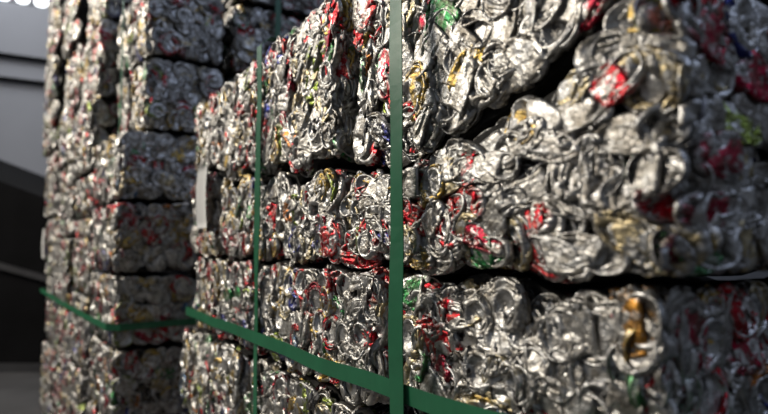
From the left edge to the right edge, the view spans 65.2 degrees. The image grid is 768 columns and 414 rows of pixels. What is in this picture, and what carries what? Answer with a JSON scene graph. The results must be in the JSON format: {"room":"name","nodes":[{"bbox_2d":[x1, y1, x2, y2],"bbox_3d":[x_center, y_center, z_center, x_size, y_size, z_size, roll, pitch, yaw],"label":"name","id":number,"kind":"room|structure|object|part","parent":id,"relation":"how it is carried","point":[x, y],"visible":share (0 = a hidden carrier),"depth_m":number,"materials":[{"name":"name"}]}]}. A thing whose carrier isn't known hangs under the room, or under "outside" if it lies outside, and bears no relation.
{"room":"waste facility","nodes":[
{"label":"waste facility","id":0,"kind":"room"},
{"bbox_2d":[0,372,42,413],"bbox_3d":[3.000,1.655,9.915,34.000,0.150,32.000,0,-4,0],"label":"floor","id":1,"kind":"structure","parent":0,"point":[19,391],"depth_m":3.85,"materials":[{"name":"concrete"}]},
{"bbox_2d":[39,340,57,413],"bbox_3d":[-1.771,0.971,3.412,0.281,0.389,0.483,3,-4,-35],"label":"bale","id":2,"kind":"object","parent":1,"relation":"on","point":[48,368],"visible":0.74,"depth_m":3.26,"materials":[{"name":"metal"}]},
{"bbox_2d":[45,275,58,345],"bbox_3d":[-1.759,0.583,3.446,0.281,0.369,0.483,3,-4,-35],"label":"bale","id":3,"kind":"object","parent":2,"relation":"on","point":[51,308],"visible":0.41,"depth_m":3.37,"materials":[{"name":"metal"}]},
{"bbox_2d":[45,217,75,275],"bbox_3d":[-1.771,0.228,3.460,0.281,0.319,0.483,3,-4,-35],"label":"bale","id":4,"kind":"object","parent":3,"relation":"on","point":[51,235],"visible":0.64,"depth_m":3.34,"materials":[{"name":"metal"}]},
{"bbox_2d":[42,228,45,257],"bbox_3d":[-1.960,0.209,3.454,0.010,0.170,0.120,3,-4,-35],"label":"paper tag","id":5,"kind":"object","parent":4,"relation":"attached to","point":[43,235],"visible":1,"depth_m":3.46,"materials":[{"name":"white paper"}]},
{"bbox_2d":[44,150,64,217],"bbox_3d":[-1.779,-0.117,3.476,0.281,0.349,0.483,3,-4,-35],"label":"bale","id":6,"kind":"object","parent":4,"relation":"on","point":[52,191],"visible":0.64,"depth_m":3.31,"materials":[{"name":"metal"}]},
{"bbox_2d":[42,100,64,157],"bbox_3d":[-1.797,-0.437,3.488,0.281,0.269,0.476,3,-4,-35],"label":"bale","id":7,"kind":"object","parent":6,"relation":"on","point":[52,117],"visible":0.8,"depth_m":3.27,"materials":[{"name":"metal"}]},
{"bbox_2d":[44,44,67,110],"bbox_3d":[-1.800,-0.727,3.504,0.281,0.289,0.476,2,-4,-34],"label":"bale","id":8,"kind":"object","parent":7,"relation":"on","point":[55,76],"visible":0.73,"depth_m":3.28,"materials":[{"name":"metal"}]},
{"bbox_2d":[47,0,65,56],"bbox_3d":[-1.795,-1.059,3.529,0.281,0.356,0.476,2,-4,-34],"label":"bale","id":9,"kind":"object","parent":8,"relation":"on","point":[55,33],"visible":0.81,"depth_m":3.31,"materials":[{"name":"metal"}]},
{"bbox_2d":[54,366,62,413],"bbox_3d":[-1.470,0.981,3.009,0.281,0.319,0.468,3,-4,-35],"label":"bale","id":10,"kind":"object","parent":1,"relation":"on","point":[58,401],"visible":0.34,"depth_m":3.01,"materials":[{"name":"metal"}]},
{"bbox_2d":[54,305,72,371],"bbox_3d":[-1.475,0.656,3.026,0.281,0.309,0.468,3,-4,-35],"label":"bale","id":11,"kind":"object","parent":10,"relation":"on","point":[63,316],"visible":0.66,"depth_m":2.93,"materials":[{"name":"metal"}]},
{"bbox_2d":[53,239,81,307],"bbox_3d":[-1.486,0.326,3.038,0.281,0.329,0.468,3,-4,-35],"label":"bale","id":12,"kind":"object","parent":11,"relation":"on","point":[63,281],"visible":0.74,"depth_m":2.86,"materials":[{"name":"metal"}]},
{"bbox_2d":[57,164,86,236],"bbox_3d":[-1.478,-0.023,3.066,0.281,0.349,0.468,3,-4,-35],"label":"bale","id":13,"kind":"object","parent":12,"relation":"on","point":[67,215],"visible":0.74,"depth_m":2.93,"materials":[{"name":"metal"}]},
{"bbox_2d":[58,97,81,168],"bbox_3d":[-1.486,-0.362,3.086,0.281,0.309,0.461,3,-4,-35],"label":"bale","id":14,"kind":"object","parent":13,"relation":"on","point":[66,125],"visible":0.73,"depth_m":2.94,"materials":[{"name":"metal"}]},
{"bbox_2d":[64,44,86,107],"bbox_3d":[-1.469,-0.651,3.116,0.281,0.249,0.461,3,-4,-35],"label":"bale","id":15,"kind":"object","parent":14,"relation":"on","point":[73,86],"visible":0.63,"depth_m":2.97,"materials":[{"name":"metal"}]},
{"bbox_2d":[62,0,89,60],"bbox_3d":[-1.488,-0.945,3.122,0.281,0.316,0.461,2,-4,-34],"label":"bale","id":16,"kind":"object","parent":15,"relation":"on","point":[76,12],"visible":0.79,"depth_m":2.92,"materials":[{"name":"metal"}]},
{"bbox_2d":[62,358,92,413],"bbox_3d":[-1.204,0.894,2.586,0.281,0.439,0.473,3,-4,-35],"label":"bale","id":17,"kind":"object","parent":1,"relation":"on","point":[75,379],"visible":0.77,"depth_m":2.46,"materials":[{"name":"metal"}]},
{"bbox_2d":[69,291,95,370],"bbox_3d":[-1.189,0.520,2.620,0.281,0.289,0.473,2,-4,-34],"label":"bale","id":18,"kind":"object","parent":17,"relation":"on","point":[80,339],"visible":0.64,"depth_m":2.47,"materials":[{"name":"metal"}]},
{"bbox_2d":[73,218,113,293],"bbox_3d":[-1.184,0.211,2.643,0.281,0.309,0.473,2,-4,-34],"label":"bale","id":19,"kind":"object","parent":18,"relation":"on","point":[83,269],"visible":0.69,"depth_m":2.51,"materials":[{"name":"metal"}]},
{"bbox_2d":[75,173,105,217],"bbox_3d":[-1.185,-0.039,2.658,0.281,0.169,0.473,2,-4,-34],"label":"bale","id":20,"kind":"object","parent":19,"relation":"on","point":[85,205],"visible":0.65,"depth_m":2.53,"materials":[{"name":"metal"}]},
{"bbox_2d":[71,99,118,178],"bbox_3d":[-1.197,-0.279,2.665,0.281,0.289,0.473,3,-4,-35],"label":"bale","id":21,"kind":"object","parent":20,"relation":"on","point":[93,125],"visible":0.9,"depth_m":2.45,"materials":[{"name":"metal"}]},
{"bbox_2d":[81,19,120,110],"bbox_3d":[-1.176,-0.594,2.704,0.281,0.324,0.466,2,-4,-34],"label":"bale","id":22,"kind":"object","parent":21,"relation":"on","point":[101,76],"visible":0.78,"depth_m":2.48,"materials":[{"name":"metal"}]},
{"bbox_2d":[86,0,132,42],"bbox_3d":[-1.163,-0.897,2.732,0.281,0.261,0.466,3,-4,-35],"label":"bale","id":23,"kind":"object","parent":22,"relation":"on","point":[99,10],"visible":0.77,"depth_m":2.52,"materials":[{"name":"metal"}]},
{"bbox_2d":[84,400,101,413],"bbox_3d":[-0.898,0.908,2.179,0.281,0.359,0.488,2,-4,-35],"label":"bale","id":24,"kind":"object","parent":1,"relation":"on","point":[92,407],"visible":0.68,"depth_m":2.23,"materials":[{"name":"metal"}]},
{"bbox_2d":[88,335,188,413],"bbox_3d":[-0.895,0.601,2.200,0.281,0.234,0.488,2,-4,-34],"label":"bale","id":25,"kind":"object","parent":24,"relation":"on","point":[132,379],"visible":0.89,"depth_m":2.01,"materials":[{"name":"metal"}]},
{"bbox_2d":[90,271,196,347],"bbox_3d":[-0.895,0.358,2.216,0.281,0.231,0.488,3,-4,-35],"label":"bale","id":26,"kind":"object","parent":25,"relation":"on","point":[140,296],"visible":0.84,"depth_m":2.02,"materials":[{"name":"metal"}]},
{"bbox_2d":[40,288,196,330],"bbox_3d":[-1.327,0.446,2.837,0.346,0.028,2.042,3,-4,-35],"label":"band","id":27,"kind":"object","parent":26,"relation":"attached to","point":[191,321],"visible":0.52,"depth_m":2.02,"materials":[{"name":"green plastic"}]},
{"bbox_2d":[90,202,197,272],"bbox_3d":[-0.901,0.116,2.227,0.281,0.233,0.488,3,-4,-35],"label":"bale","id":28,"kind":"object","parent":26,"relation":"on","point":[125,236],"visible":0.99,"depth_m":2.03,"materials":[{"name":"metal"}]},
{"bbox_2d":[93,129,197,205],"bbox_3d":[-0.896,-0.127,2.245,0.281,0.234,0.488,3,-4,-35],"label":"bale","id":29,"kind":"object","parent":28,"relation":"on","point":[134,166],"visible":0.99,"depth_m":2.06,"materials":[{"name":"metal"}]},
{"bbox_2d":[117,58,223,136],"bbox_3d":[-0.834,-0.376,2.309,0.281,0.249,0.481,3,-4,-35],"label":"bale","id":30,"kind":"object","parent":29,"relation":"on","point":[160,96],"visible":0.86,"depth_m":2.11,"materials":[{"name":"metal"}]},
{"bbox_2d":[117,0,224,79],"bbox_3d":[-0.835,-0.647,2.325,0.281,0.271,0.481,3,-4,-35],"label":"bale","id":31,"kind":"object","parent":30,"relation":"on","point":[187,31],"visible":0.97,"depth_m":2.15,"materials":[{"name":"metal"}]},
{"bbox_2d":[119,0,123,132],"bbox_3d":[-0.847,-0.519,2.336,0.331,0.550,0.025,3,-4,-35],"label":"band","id":32,"kind":"object","parent":31,"relation":"attached to","point":[123,0],"visible":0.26,"depth_m":2.24,"materials":[{"name":"green plastic"}]},
{"bbox_2d":[0,160,187,371],"bbox_3d":[-3.000,0.296,5.392,2.900,1.990,1.700,0,-4,0],"label":"wall","id":33,"kind":"structure","parent":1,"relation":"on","point":[23,221],"depth_m":4.58,"materials":[{"name":"black paint"}]},
{"bbox_3d":[-3.000,1.260,5.331,2.900,0.060,1.700,0,-4,0],"label":"plate","id":34,"kind":"part","parent":33,"relation":"part of","materials":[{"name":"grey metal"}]},
{"bbox_3d":[-3.100,0.394,4.564,2.600,0.750,0.040,0,-4,0],"label":"rail","id":35,"kind":"part","parent":33,"relation":"part of","materials":[{"name":"grey metal"}]},
{"bbox_2d":[186,254,212,413],"bbox_3d":[-0.557,0.565,2.518,0.401,1.082,0.578,3,-4,-35],"label":"bale","id":36,"kind":"object","parent":1,"relation":"on","point":[192,271],"visible":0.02,"depth_m":2.58,"materials":[{"name":"metal"}]},
{"bbox_3d":[-0.566,-0.108,2.573,0.401,0.236,0.548,3,-4,-35],"label":"bale","id":37,"kind":"object","parent":36,"relation":"on","visible":0},
{"bbox_2d":[223,76,234,85],"bbox_3d":[-0.563,-0.360,2.585,0.401,0.241,0.558,3,-4,-35],"label":"bale","id":38,"kind":"object","parent":37,"relation":"on","point":[231,78],"visible":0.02,"depth_m":2.29,"materials":[{"name":"metal"}]},
{"bbox_2d":[213,4,304,82],"bbox_3d":[-0.560,-0.625,2.598,0.401,0.261,0.568,3,-4,-35],"label":"bale","id":39,"kind":"object","parent":38,"relation":"on","point":[246,29],"visible":0.38,"depth_m":2.31,"materials":[{"name":"metal"}]},
{"bbox_2d":[222,0,323,20],"bbox_3d":[-0.557,-0.902,2.611,0.401,0.266,0.578,3,-4,-35],"label":"bale","id":40,"kind":"object","parent":39,"relation":"on","point":[299,9],"visible":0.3,"depth_m":2.40,"materials":[{"name":"metal"}]},
{"bbox_2d":[275,0,280,37],"bbox_3d":[-0.588,-0.517,2.565,0.024,1.074,0.621,3,-4,-35],"label":"band","id":41,"kind":"object","parent":40,"relation":"attached to","point":[277,2],"visible":0.06,"depth_m":2.32,"materials":[{"name":"green plastic"}]},
{"bbox_3d":[0.180,0.771,0.826,0.366,0.461,0.778,2,-4,-31],"label":"bale","id":42,"kind":"object","parent":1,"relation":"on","visible":0},
{"bbox_2d":[244,358,414,413],"bbox_3d":[-0.024,0.431,1.184,0.371,0.243,0.499,2,-4,-31],"label":"bale","id":43,"kind":"object","parent":42,"relation":"on","point":[279,391],"visible":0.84,"depth_m":1.10,"materials":[{"name":"metal"}]},
{"bbox_2d":[253,260,528,405],"bbox_3d":[0.010,0.206,1.143,0.370,0.209,0.549,2,-4,-31],"label":"bale","id":44,"kind":"object","parent":43,"relation":"on","point":[338,313],"visible":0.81,"depth_m":0.96,"materials":[{"name":"metal"}]},
{"bbox_2d":[339,0,767,283],"bbox_3d":[0.232,-0.041,0.789,0.368,0.259,0.576,2,-4,-31],"label":"bale","id":45,"kind":"object","parent":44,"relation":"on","point":[648,160],"visible":0.96,"depth_m":0.52,"materials":[{"name":"metal"}]},
{"bbox_2d":[352,0,767,167],"bbox_3d":[0.236,-0.217,0.806,0.355,0.325,0.560,2,-4,-31],"label":"bale","id":46,"kind":"object","parent":45,"relation":"on","point":[466,63],"visible":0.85,"depth_m":0.72,"materials":[{"name":"metal"}]},
{"bbox_2d":[388,0,403,413],"bbox_3d":[0.192,-0.049,0.864,0.418,0.684,0.033,2,-4,-31],"label":"band","id":47,"kind":"object","parent":46,"relation":"attached to","point":[396,268],"visible":0.39,"depth_m":0.75,"materials":[{"name":"green plastic"}]},
{"bbox_3d":[-0.236,0.814,1.499,0.386,0.461,0.773,2,-4,-31],"label":"bale","id":48,"kind":"object","parent":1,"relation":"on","visible":0},
{"bbox_2d":[179,326,272,413],"bbox_3d":[-0.305,0.459,1.643,0.378,0.241,0.556,2,-4,-31],"label":"bale","id":49,"kind":"object","parent":48,"relation":"on","point":[215,373],"visible":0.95,"depth_m":1.50,"materials":[{"name":"metal"}]},
{"bbox_2d":[193,257,281,349],"bbox_3d":[-0.268,0.237,1.610,0.364,0.207,0.518,2,-4,-31],"label":"bale","id":50,"kind":"object","parent":49,"relation":"on","point":[225,288],"visible":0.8,"depth_m":1.46,"materials":[{"name":"metal"}]},
{"bbox_2d":[190,172,228,257],"bbox_3d":[-0.350,0.030,1.756,0.367,0.238,0.262,2,-4,-31],"label":"bale","id":51,"kind":"object","parent":50,"relation":"on","point":[205,241],"visible":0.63,"depth_m":1.60,"materials":[{"name":"metal"}]},
{"bbox_2d":[196,163,207,227],"bbox_3d":[-0.485,-0.027,1.600,0.010,0.167,0.105,2,-4,-31],"label":"paper tag","id":52,"kind":"object","parent":51,"relation":"attached to","point":[202,171],"visible":1,"depth_m":1.61,"materials":[{"name":"white paper"}]},
{"bbox_2d":[219,168,389,264],"bbox_3d":[-0.097,0.017,1.338,0.365,0.211,0.684,2,-4,-31],"label":"bale","id":53,"kind":"object","parent":50,"relation":"on","point":[301,220],"visible":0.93,"depth_m":1.14,"materials":[{"name":"metal"}]},
{"bbox_2d":[194,59,272,181],"bbox_3d":[-0.266,-0.176,1.632,0.364,0.272,0.582,2,-4,-31],"label":"bale","id":54,"kind":"object","parent":53,"relation":"on","point":[225,126],"visible":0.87,"depth_m":1.47,"materials":[{"name":"metal"}]},
{"bbox_2d":[262,0,405,177],"bbox_3d":[-0.017,-0.196,1.214,0.369,0.296,0.373,2,-4,-31],"label":"bale","id":55,"kind":"object","parent":53,"relation":"on","point":[311,109],"visible":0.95,"depth_m":1.06,"materials":[{"name":"metal"}]},
{"bbox_2d":[253,37,276,413],"bbox_3d":[-0.094,0.106,1.347,0.402,0.923,0.034,2,-4,-31],"label":"band","id":56,"kind":"object","parent":55,"relation":"attached to","point":[257,190],"visible":0.45,"depth_m":1.25,"materials":[{"name":"green plastic"}]},
{"bbox_2d":[186,306,503,413],"bbox_3d":[0.004,0.235,1.183,0.424,0.084,1.548,2,-4,-31],"label":"band","id":57,"kind":"object","parent":50,"relation":"attached to","point":[430,403],"visible":0.43,"depth_m":0.87,"materials":[{"name":"green plastic"}]},
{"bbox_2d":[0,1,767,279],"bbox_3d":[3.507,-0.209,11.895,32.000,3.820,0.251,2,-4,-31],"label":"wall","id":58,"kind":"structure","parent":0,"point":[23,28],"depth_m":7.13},
{"bbox_2d":[0,76,45,85],"bbox_3d":[-1.555,-1.385,8.738,20.000,0.050,0.042,2,-4,-31],"label":"pipe rail","id":59,"kind":"object","parent":58,"relation":"attached to","point":[2,78],"visible":0.02,"depth_m":7.09,"materials":[{"name":"black metal"}]},
{"bbox_2d":[0,52,47,63],"bbox_3d":[-1.555,-1.665,8.755,20.000,0.050,0.042,2,-4,-31],"label":"pipe rail","id":60,"kind":"object","parent":58,"relation":"attached to","point":[3,55],"visible":0.02,"depth_m":7.11,"materials":[{"name":"black metal"}]},
{"bbox_2d":[0,0,51,8],"bbox_3d":[-1.628,-2.760,8.947,20.000,0.900,0.183,2,-4,-31],"label":"window","id":61,"kind":"structure","parent":58,"relation":"in","point":[45,4],"depth_m":7.28,"materials":[{"name":"glass"}]},
{"bbox_3d":[-4.361,-2.867,7.261,0.145,0.840,0.100,2,-4,-31],"label":"pane","id":62,"kind":"part","parent":61,"relation":"part of","materials":[{"name":"white glass"}]},
{"bbox_3d":[-4.194,-2.860,7.362,0.145,0.840,0.100,2,-4,-31],"label":"pane","id":63,"kind":"part","parent":61,"relation":"part of","materials":[{"name":"white glass"}]},
{"bbox_3d":[0.256,0.410,0.742,0.346,0.221,0.518,2,-4,-31],"label":"bale","id":64,"kind":"object","parent":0,"visible":0},
{"bbox_2d":[403,272,767,413],"bbox_3d":[0.267,0.179,0.729,0.357,0.200,0.402,2,-4,-31],"label":"bale","id":65,"kind":"object","parent":64,"relation":"on","point":[512,343],"visible":0.91,"depth_m":0.55,"materials":[{"name":"metal"}]}
]}

